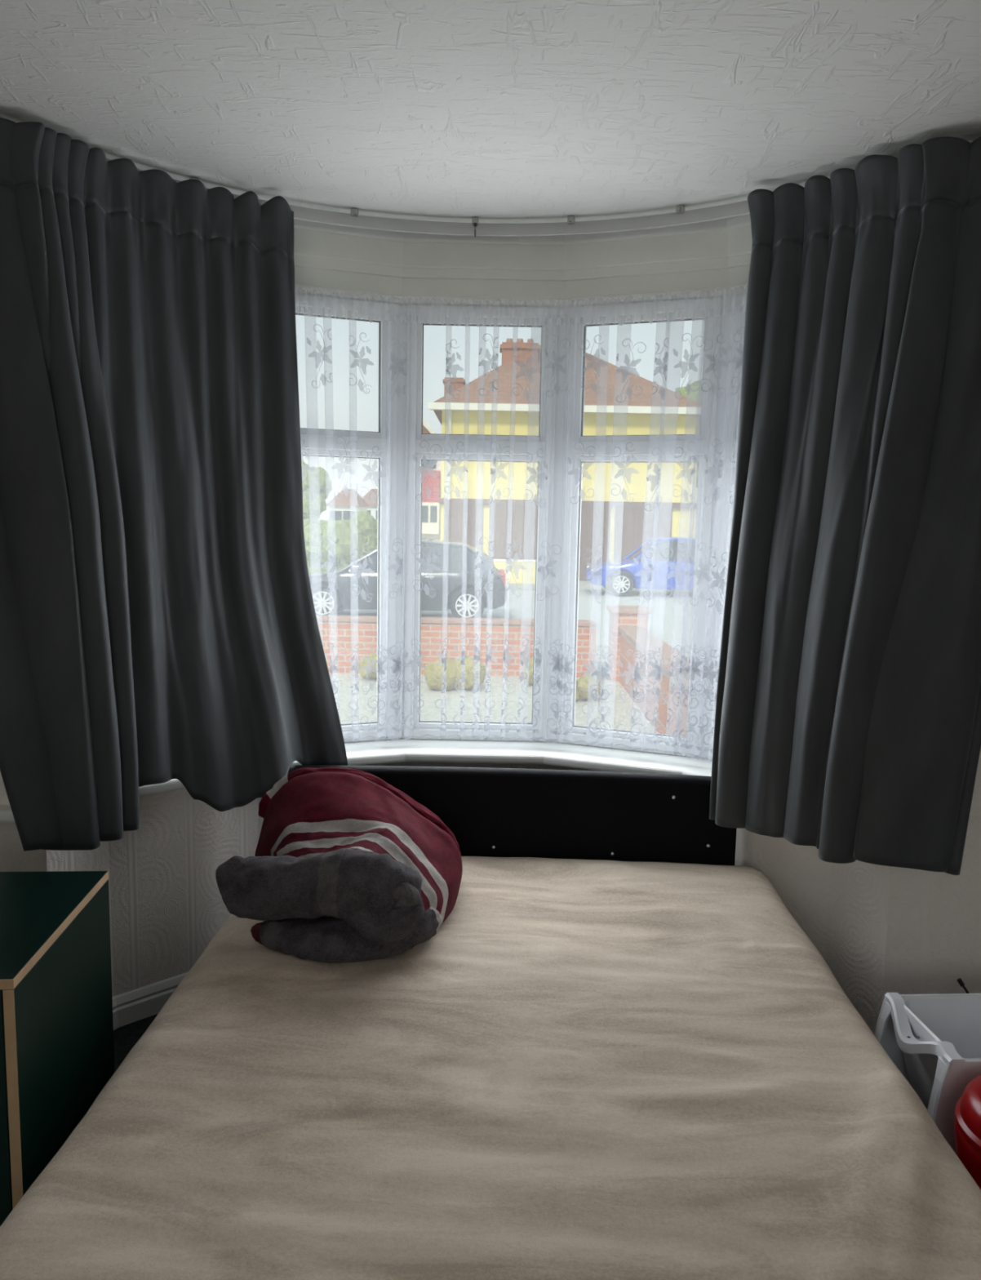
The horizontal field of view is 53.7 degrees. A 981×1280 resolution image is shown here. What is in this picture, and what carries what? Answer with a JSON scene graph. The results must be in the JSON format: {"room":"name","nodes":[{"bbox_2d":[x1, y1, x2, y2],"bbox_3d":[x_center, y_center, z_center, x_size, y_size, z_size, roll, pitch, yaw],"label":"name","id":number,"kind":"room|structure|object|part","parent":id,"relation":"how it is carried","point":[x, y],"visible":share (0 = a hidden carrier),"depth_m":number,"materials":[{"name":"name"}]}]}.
{"room":"bedroom","nodes":[
{"label":"bedroom","id":0,"kind":"room"},
{"bbox_2d":[0,770,114,996],"bbox_3d":[-1.672,-0.079,2.586,1.254,2.347,0.343,1,7,0],"label":"wall","id":1,"kind":"structure","parent":0,"point":[13,858],"depth_m":2.50,"materials":[{"name":"white paint"}]},
{"bbox_2d":[113,1013,157,1072],"bbox_3d":[-0.027,1.438,0.660,4.600,0.120,5.750,1,7,0],"label":"floor","id":2,"kind":"structure","parent":0,"point":[126,1037],"depth_m":2.69,"materials":[{"name":"carpet"}]},
{"bbox_2d":[0,871,114,1226],"bbox_3d":[-1.096,0.856,1.752,0.660,0.722,0.493,1,7,-4],"label":"base cabinet","id":3,"kind":"object","parent":2,"relation":"on","point":[57,1049],"visible":0.81,"depth_m":1.71,"materials":[{"name":"green laminate"}]},
{"bbox_3d":[-0.926,0.863,1.553,0.308,0.637,0.016,1,7,-4],"label":"door","id":4,"kind":"part","parent":3,"relation":"part of","materials":[{"name":"green wood"}]},
{"bbox_3d":[-1.091,0.505,1.720,0.658,0.017,0.466,1,7,-4],"label":"panel","id":5,"kind":"part","parent":3,"relation":"part of","materials":[{"name":"green laminate"}]},
{"bbox_2d":[288,764,737,865],"bbox_3d":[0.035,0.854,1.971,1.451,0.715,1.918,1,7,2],"label":"headboard","id":6,"kind":"object","parent":2,"relation":"on","point":[489,811],"visible":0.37,"depth_m":2.84,"materials":[{"name":"black fabric"}]},
{"bbox_2d":[0,856,980,1279],"bbox_3d":[0.044,0.836,1.943,1.486,0.243,1.891,1,7,2],"label":"mattress","id":7,"kind":"object","parent":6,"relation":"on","point":[589,1069],"visible":0.83,"depth_m":1.59,"materials":[{"name":"beige fabric"}]},
{"bbox_2d":[215,767,462,963],"bbox_3d":[-0.365,0.529,2.393,0.593,0.299,0.674,1,7,0],"label":"blanket","id":8,"kind":"object","parent":7,"relation":"on","point":[348,846],"visible":1,"depth_m":2.20,"materials":[{"name":"grey fabric"}]},
{"bbox_2d":[874,992,980,1153],"bbox_3d":[1.176,1.024,2.147,0.630,0.376,0.280,1,7,-4],"label":"storage basket","id":9,"kind":"object","parent":2,"relation":"on","point":[934,1041],"visible":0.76,"depth_m":2.18,"materials":[{"name":"white plastic"}]},
{"bbox_3d":[0.884,1.014,2.244,0.061,0.360,0.034,1,7,-4],"label":"leg","id":10,"kind":"part","parent":9,"relation":"part of","materials":[{"name":"white plastic"}]},
{"bbox_3d":[0.934,0.869,2.111,0.060,0.069,0.280,1,7,-4],"label":"rim handle","id":11,"kind":"part","parent":9,"relation":"part of","materials":[{"name":"white plastic"}]},
{"bbox_3d":[0.900,1.044,2.013,0.061,0.360,0.034,1,7,-4],"label":"leg","id":12,"kind":"part","parent":9,"relation":"part of","materials":[{"name":"white plastic"}]},
{"bbox_2d":[954,1075,980,1189],"bbox_3d":[1.033,1.055,1.836,0.296,0.387,0.296,1,7,0],"label":"tub","id":13,"kind":"object","parent":2,"relation":"on","point":[967,1115],"visible":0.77,"depth_m":1.82,"materials":[{"name":"red plastic"}]},
{"bbox_3d":[1.036,0.900,1.816,0.296,0.074,0.296,1,7,0],"label":"lid","id":14,"kind":"part","parent":13,"relation":"part of","materials":[{"name":"red plastic"}]},
{"bbox_2d":[109,762,831,995],"bbox_3d":[-0.059,0.737,3.087,2.437,0.665,0.759,1,7,0],"label":"wall","id":15,"kind":"structure","parent":0,"point":[167,904],"depth_m":2.81,"materials":[{"name":"white paint"}]},
{"bbox_2d":[112,972,187,1030],"bbox_3d":[-0.020,1.053,2.890,4.200,0.087,0.708,1,7,0],"label":"baseboard","id":16,"kind":"structure","parent":15,"relation":"attached to","point":[135,1005],"depth_m":2.79,"materials":[{"name":"white paint"}]},
{"bbox_2d":[294,293,397,742],"bbox_3d":[-0.547,-0.367,3.131,0.485,1.423,0.071,-2,8,-22],"label":"window","id":17,"kind":"structure","parent":15,"relation":"in","point":[319,442],"depth_m":3.15,"materials":[{"name":"white plastic"}]},
{"bbox_3d":[-0.540,-0.846,3.073,0.425,0.389,0.045,-2,8,-22],"label":"sash","id":18,"kind":"part","parent":17,"relation":"part of","materials":[{"name":"clear glass"}]},
{"bbox_3d":[-0.553,-0.153,3.160,0.425,0.920,0.045,-2,8,-22],"label":"sash","id":19,"kind":"part","parent":17,"relation":"part of","materials":[{"name":"white plastic"}]},
{"bbox_2d":[0,737,712,823],"bbox_3d":[-0.101,0.408,2.886,2.413,0.034,0.935,1,7,0],"label":"window sill","id":20,"kind":"structure","parent":15,"relation":"on","point":[401,750],"depth_m":3.10,"materials":[{"name":"white paint"}]},
{"bbox_2d":[395,304,407,738],"bbox_3d":[-0.302,-0.375,3.229,0.062,1.423,0.059,1,7,0],"label":"trim","id":21,"kind":"structure","parent":15,"relation":"attached to","point":[402,315],"depth_m":3.19,"materials":[{"name":"white plastic"}]},
{"bbox_2d":[404,304,558,741],"bbox_3d":[-0.038,-0.370,3.229,0.485,1.423,0.071,1,7,0],"label":"window","id":22,"kind":"structure","parent":15,"relation":"in","point":[477,446],"depth_m":3.18,"materials":[{"name":"white plastic"}]},
{"bbox_3d":[-0.042,-0.155,3.259,0.425,0.920,0.045,1,7,0],"label":"sash","id":23,"kind":"part","parent":22,"relation":"part of","materials":[{"name":"white plastic"}]},
{"bbox_3d":[-0.029,-0.848,3.171,0.425,0.389,0.045,1,7,0],"label":"sash","id":24,"kind":"part","parent":22,"relation":"part of","materials":[{"name":"clear glass"}]},
{"bbox_2d":[546,307,568,739],"bbox_3d":[0.226,-0.365,3.229,0.062,1.423,0.059,1,7,0],"label":"trim","id":25,"kind":"structure","parent":15,"relation":"attached to","point":[562,318],"depth_m":3.19,"materials":[{"name":"white plastic"}]},
{"bbox_2d":[555,297,722,755],"bbox_3d":[0.471,-0.348,3.131,0.485,1.423,0.071,4,8,22],"label":"window","id":26,"kind":"structure","parent":15,"relation":"in","point":[577,323],"depth_m":3.10,"materials":[{"name":"white plastic"}]},
{"bbox_3d":[0.468,-0.133,3.160,0.425,0.920,0.045,4,8,22],"label":"sash","id":27,"kind":"part","parent":26,"relation":"part of","materials":[{"name":"white plastic"}]},
{"bbox_3d":[0.481,-0.826,3.073,0.425,0.389,0.045,4,8,22],"label":"sash","id":28,"kind":"part","parent":26,"relation":"part of","materials":[{"name":"white plastic"}]},
{"bbox_2d":[701,296,731,757],"bbox_3d":[0.716,-0.331,3.033,0.062,1.423,0.059,1,7,0],"label":"trim","id":29,"kind":"structure","parent":15,"relation":"attached to","point":[726,308],"depth_m":3.00,"materials":[{"name":"white plastic"}]},
{"bbox_2d":[0,0,980,223],"bbox_3d":[0.020,-1.077,0.373,4.600,0.250,5.810,1,7,0],"label":"ceiling","id":30,"kind":"structure","parent":0,"point":[457,111],"depth_m":2.06,"materials":[{"name":"white paint"}]},
{"bbox_2d":[106,141,972,236],"bbox_3d":[-0.022,-1.200,2.583,2.710,0.057,0.714,1,7,0],"label":"rail","id":31,"kind":"object","parent":30,"relation":"attached to","point":[682,216],"visible":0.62,"depth_m":2.87,"materials":[{"name":"plastic"}]},
{"bbox_2d":[0,117,347,851],"bbox_3d":[-0.815,-0.360,2.562,1.048,1.711,0.210,-5,10,-42],"label":"curtain","id":32,"kind":"object","parent":31,"relation":"hanging from","point":[158,622],"visible":1,"depth_m":2.52,"materials":[{"name":"grey fabric"}]},
{"bbox_2d":[709,136,980,875],"bbox_3d":[0.927,-0.303,2.417,0.765,1.724,0.244,6,9,36],"label":"curtain","id":33,"kind":"object","parent":31,"relation":"hanging from","point":[847,725],"visible":1,"depth_m":2.38,"materials":[{"name":"grey fabric"}]},
{"bbox_2d":[294,264,750,307],"bbox_3d":[-0.023,-1.157,2.888,2.437,0.222,0.680,1,7,0],"label":"wall","id":34,"kind":"structure","parent":0,"point":[722,277],"depth_m":3.07,"materials":[{"name":"paint"}]},
{"bbox_2d":[825,140,980,1035],"bbox_3d":[1.629,-0.016,2.586,1.344,2.347,0.343,1,7,0],"label":"wall","id":35,"kind":"structure","parent":0,"point":[901,931],"depth_m":2.52,"materials":[{"name":"white paint"}]},
{"bbox_2d":[294,283,747,306],"bbox_3d":[-0.025,-1.052,2.835,2.226,0.024,0.564,1,7,0],"label":"trim","id":36,"kind":"structure","parent":35,"relation":"attached to","point":[299,288],"depth_m":3.06,"materials":[{"name":"white paint"}]},
{"bbox_2d":[295,298,746,760],"bbox_3d":[-0.039,-0.347,2.902,2.122,1.424,0.559,1,7,0],"label":"curtain","id":37,"kind":"object","parent":36,"relation":"hanging from","point":[707,671],"visible":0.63,"depth_m":3.09,"materials":[{"name":"fabric"}]},
{"bbox_2d":[293,253,751,280],"bbox_3d":[-0.023,-1.189,2.820,2.226,0.139,0.560,1,7,0],"label":"trim","id":38,"kind":"structure","parent":35,"relation":"attached to","point":[744,259],"depth_m":3.05,"materials":[{"name":"paint"}]},
{"bbox_2d":[293,213,751,244],"bbox_3d":[-0.022,-1.240,2.801,2.209,0.033,0.565,1,7,0],"label":"trim","id":39,"kind":"structure","parent":35,"relation":"attached to","point":[740,221],"depth_m":3.01,"materials":[{"name":"white paint"}]},
{"bbox_2d":[293,225,752,270],"bbox_3d":[-0.022,-1.203,2.811,2.211,0.109,0.555,1,7,0],"label":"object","id":40,"kind":"structure","parent":35,"relation":"attached to","point":[736,242],"depth_m":3.04,"materials":[{"name":"paint"}]},
{"bbox_2d":[709,293,746,759],"bbox_3d":[0.905,-0.304,2.850,0.485,1.423,0.071,8,10,44],"label":"window","id":41,"kind":"structure","parent":35,"relation":"in","point":[738,309],"depth_m":2.95,"materials":[{"name":"white plastic"}]},
{"bbox_3d":[0.903,-0.090,2.879,0.425,0.920,0.045,8,10,44],"label":"sash","id":42,"kind":"part","parent":41,"relation":"part of","materials":[{"name":"white plastic"}]},
{"bbox_3d":[0.916,-0.783,2.792,0.425,0.389,0.045,8,10,44],"label":"sash","id":43,"kind":"part","parent":41,"relation":"part of","materials":[{"name":"white plastic"}]},
{"bbox_2d":[956,977,969,993],"bbox_3d":[1.302,1.023,2.444,0.251,0.319,0.024,3,7,13],"label":"cable","id":44,"kind":"object","parent":35,"relation":"attached to","point":[960,981],"visible":0.28,"depth_m":2.45,"materials":[{"name":"black plastic"}]},
{"label":"outside","id":45,"kind":"structure","parent":0,"visible":0},
{"bbox_2d":[506,581,693,593],"bbox_3d":[0.030,-1.593,27.844,80.000,0.059,3.950,1,7,0],"label":"forecourt","id":46,"kind":"structure","parent":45,"point":[524,586],"depth_m":26.54,"materials":[{"name":"concrete"}]},
{"bbox_2d":[493,559,535,583],"bbox_3d":[0.488,-1.998,28.170,2.160,0.680,0.260,1,7,0],"label":"wall","id":47,"kind":"structure","parent":46,"relation":"on","point":[527,575],"depth_m":28.07,"materials":[{"name":"yellow paint"}]},
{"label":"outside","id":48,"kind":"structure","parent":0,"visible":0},
{"bbox_2d":[328,673,658,733],"bbox_3d":[-2.158,0.916,7.609,7.720,0.060,7.940,1,7,0],"label":"garden","id":49,"kind":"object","parent":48,"point":[429,712],"depth_m":9.80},
{"bbox_2d":[358,653,377,679],"bbox_3d":[-1.281,0.316,11.056,0.514,0.338,0.398,1,7,0],"label":"shrub","id":50,"kind":"object","parent":49,"relation":"on","point":[362,664],"visible":0.2,"depth_m":11.00,"materials":[{"name":"green plant"}]},
{"bbox_2d":[424,655,486,691],"bbox_3d":[-0.379,0.372,10.566,0.684,0.397,0.408,0,7,-8],"label":"shrub","id":51,"kind":"object","parent":49,"relation":"on","point":[453,671],"visible":0.83,"depth_m":10.42,"materials":[{"name":"green plant"}]},
{"bbox_2d":[315,614,596,677],"bbox_3d":[-2.376,0.041,11.602,7.250,0.670,0.280,1,7,0],"label":"wall","id":52,"kind":"structure","parent":49,"relation":"on","point":[345,631],"depth_m":11.48,"materials":[{"name":"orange brick"}]},
{"bbox_2d":[524,657,533,685],"bbox_3d":[0.557,0.356,10.939,0.365,0.360,0.367,1,7,0],"label":"shrub","id":53,"kind":"object","parent":49,"relation":"on","point":[530,670],"visible":0.2,"depth_m":10.83,"materials":[{"name":"green plant"}]},
{"bbox_2d":[575,672,604,700],"bbox_3d":[0.904,0.496,10.044,0.528,0.336,0.381,1,7,0],"label":"shrub","id":54,"kind":"object","parent":49,"relation":"on","point":[579,693],"visible":0.38,"depth_m":9.92,"materials":[{"name":"green plant"}]},
{"bbox_2d":[606,604,689,736],"bbox_3d":[1.612,0.429,8.360,0.480,0.860,6.690,1,7,0],"label":"wall","id":55,"kind":"structure","parent":49,"relation":"on","point":[628,624],"depth_m":9.74,"materials":[{"name":"orange brick"}]},
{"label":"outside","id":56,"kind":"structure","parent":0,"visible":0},
{"bbox_3d":[0.131,-6.954,71.416,120.000,0.190,136.550,1,7,0],"label":"ground","id":57,"kind":"structure","parent":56,"visible":0},
{"bbox_2d":[302,462,332,519],"bbox_3d":[-7.663,-5.472,40.665,1.966,4.156,2.243,1,7,0],"label":"tree","id":58,"kind":"object","parent":57,"relation":"on","point":[317,482],"visible":0.6,"depth_m":39.75,"materials":[{"name":"green plant"}]},
{"bbox_2d":[303,524,348,573],"bbox_3d":[-4.462,-2.204,25.908,1.625,1.794,1.659,1,7,0],"label":"tree","id":59,"kind":"object","parent":57,"relation":"on","point":[315,535],"visible":0.58,"depth_m":25.31,"materials":[{"name":"green plant"}]},
{"bbox_2d":[303,517,365,564],"bbox_3d":[-7.655,-3.508,34.849,6.241,1.836,1.728,1,7,0],"label":"hedge","id":60,"kind":"object","parent":57,"relation":"on","point":[350,536],"visible":0.08,"depth_m":34.42,"materials":[{"name":"green plant"}]},
{"bbox_2d":[326,488,369,520],"bbox_3d":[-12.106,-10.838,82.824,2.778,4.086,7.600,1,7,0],"label":"house","id":61,"kind":"structure","parent":57,"relation":"on","point":[342,508],"depth_m":79.40,"materials":[{"name":"tile"}]},
{"bbox_2d":[348,510,377,555],"bbox_3d":[-6.205,-4.989,48.013,3.059,2.833,2.048,-3,8,-29],"label":"tree","id":62,"kind":"object","parent":57,"relation":"on","point":[366,524],"visible":0.31,"depth_m":47.38,"materials":[{"name":"green plant"}]},
{"bbox_2d":[362,488,377,519],"bbox_3d":[-11.022,-12.507,94.706,3.606,4.468,7.600,1,7,0],"label":"house","id":63,"kind":"structure","parent":57,"relation":"on","point":[372,509],"depth_m":91.28,"materials":[{"name":"tile"}]},
{"bbox_2d":[422,418,441,539],"bbox_3d":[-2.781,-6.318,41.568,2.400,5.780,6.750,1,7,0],"label":"house","id":64,"kind":"structure","parent":57,"relation":"on","point":[431,508],"depth_m":38.33,"materials":[{"name":"tile"}]},
{"bbox_3d":[-2.596,-4.987,38.351,0.260,0.650,0.025,1,7,0],"label":"pane","id":65,"kind":"part","parent":64,"relation":"part of","materials":[{"name":"grey"}]},
{"bbox_3d":[-2.252,-4.980,38.351,0.260,0.650,0.025,1,7,0],"label":"pane","id":66,"kind":"part","parent":64,"relation":"part of","materials":[{"name":"grey glass"}]},
{"bbox_2d":[427,337,701,580],"bbox_3d":[2.418,-6.254,33.677,8.600,7.820,9.300,1,7,0],"label":"house","id":67,"kind":"structure","parent":57,"relation":"on","point":[621,526],"depth_m":29.67,"materials":[{"name":"tile"}]},
{"bbox_3d":[-0.833,-3.038,29.831,1.180,2.280,0.050,1,7,0],"label":"garage door","id":68,"kind":"part","parent":67,"relation":"part of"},
{"bbox_2d":[506,337,512,342],"bbox_3d":[0.638,-9.978,32.406,0.240,0.180,0.228,1,7,0],"label":"chimney pot","id":69,"kind":"object","parent":67,"relation":"on","point":[509,340],"depth_m":32.32,"materials":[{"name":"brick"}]},
{"bbox_3d":[0.807,-3.007,29.831,1.700,2.280,0.050,1,7,0],"label":"garage door","id":70,"kind":"part","parent":67,"relation":"part of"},
{"bbox_2d":[516,338,523,342],"bbox_3d":[0.988,-9.972,32.406,0.240,0.180,0.228,1,7,0],"label":"chimney pot","id":71,"kind":"object","parent":67,"relation":"on","point":[521,340],"depth_m":32.32,"materials":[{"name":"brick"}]},
{"bbox_2d":[527,338,533,342],"bbox_3d":[1.338,-9.965,32.406,0.240,0.180,0.228,1,7,0],"label":"chimney pot","id":72,"kind":"object","parent":67,"relation":"on","point":[528,340],"depth_m":32.32,"materials":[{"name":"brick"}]},
{"bbox_3d":[2.756,-2.971,29.831,1.800,2.280,0.050,1,7,0],"label":"garage door","id":73,"kind":"part","parent":67,"relation":"part of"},
{"bbox_3d":[4.681,-2.934,29.831,1.750,2.280,0.050,1,7,0],"label":"garage door","id":74,"kind":"part","parent":67,"relation":"part of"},
{"bbox_2d":[595,644,690,648],"bbox_3d":[-0.002,0.089,14.374,80.000,0.090,0.100,1,7,0],"label":"kerb","id":75,"kind":"object","parent":57,"relation":"on","point":[597,646],"depth_m":14.32,"materials":[{"name":"concrete"}]},
{"bbox_2d":[675,379,702,487],"bbox_3d":[13.390,-10.428,59.282,5.421,10.115,7.895,6,9,35],"label":"tree","id":76,"kind":"object","parent":57,"relation":"on","point":[696,396],"visible":0.02,"depth_m":56.04,"materials":[{"name":"green plant"}]},
{"bbox_2d":[693,488,697,537],"bbox_3d":[11.749,-5.812,48.627,5.800,3.555,6.600,1,7,0],"label":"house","id":77,"kind":"structure","parent":57,"relation":"on","point":[697,489],"depth_m":45.68,"materials":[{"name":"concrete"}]},
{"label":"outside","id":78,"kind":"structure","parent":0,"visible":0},
{"bbox_2d":[595,647,690,672],"bbox_3d":[-0.005,0.263,13.111,80.000,0.060,2.450,1,7,0],"label":"pavement","id":79,"kind":"structure","parent":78,"point":[599,658],"depth_m":13.68,"materials":[{"name":"concrete"}]},
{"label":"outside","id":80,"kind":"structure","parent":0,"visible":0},
{"bbox_2d":[335,589,693,646],"bbox_3d":[0.011,-0.611,20.131,80.000,0.039,11.500,1,7,0],"label":"road","id":81,"kind":"structure","parent":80,"point":[670,620],"depth_m":19.85,"materials":[{"name":"grey asphalt"}]},
{"bbox_2d":[308,537,506,617],"bbox_3d":[-1.766,-1.177,18.300,4.150,1.475,1.940,1,7,0],"label":"car","id":82,"kind":"object","parent":81,"relation":"on","point":[457,580],"visible":0.73,"depth_m":17.50,"materials":[{"name":"grey paint"}]},
{"bbox_2d":[351,564,360,572],"bbox_3d":[-2.409,-1.277,17.377,0.140,0.120,0.130,1,7,0],"label":"mirror","id":83,"kind":"object","parent":82,"relation":"attached to","point":[354,569],"depth_m":17.31,"materials":[{"name":"grey paint"}]},
{"bbox_2d":[499,572,505,586],"bbox_3d":[0.218,-1.105,17.680,0.100,0.240,0.180,1,7,0],"label":"tail light","id":84,"kind":"object","parent":82,"relation":"attached to","point":[502,580],"depth_m":17.59,"materials":[{"name":"red plastic"}]},
{"bbox_2d":[583,536,695,596],"bbox_3d":[4.477,-1.907,24.947,4.050,1.495,1.940,1,7,0],"label":"car","id":85,"kind":"object","parent":81,"relation":"on","point":[618,577],"visible":0.55,"depth_m":24.16,"materials":[{"name":"blue paint"}]}
]}

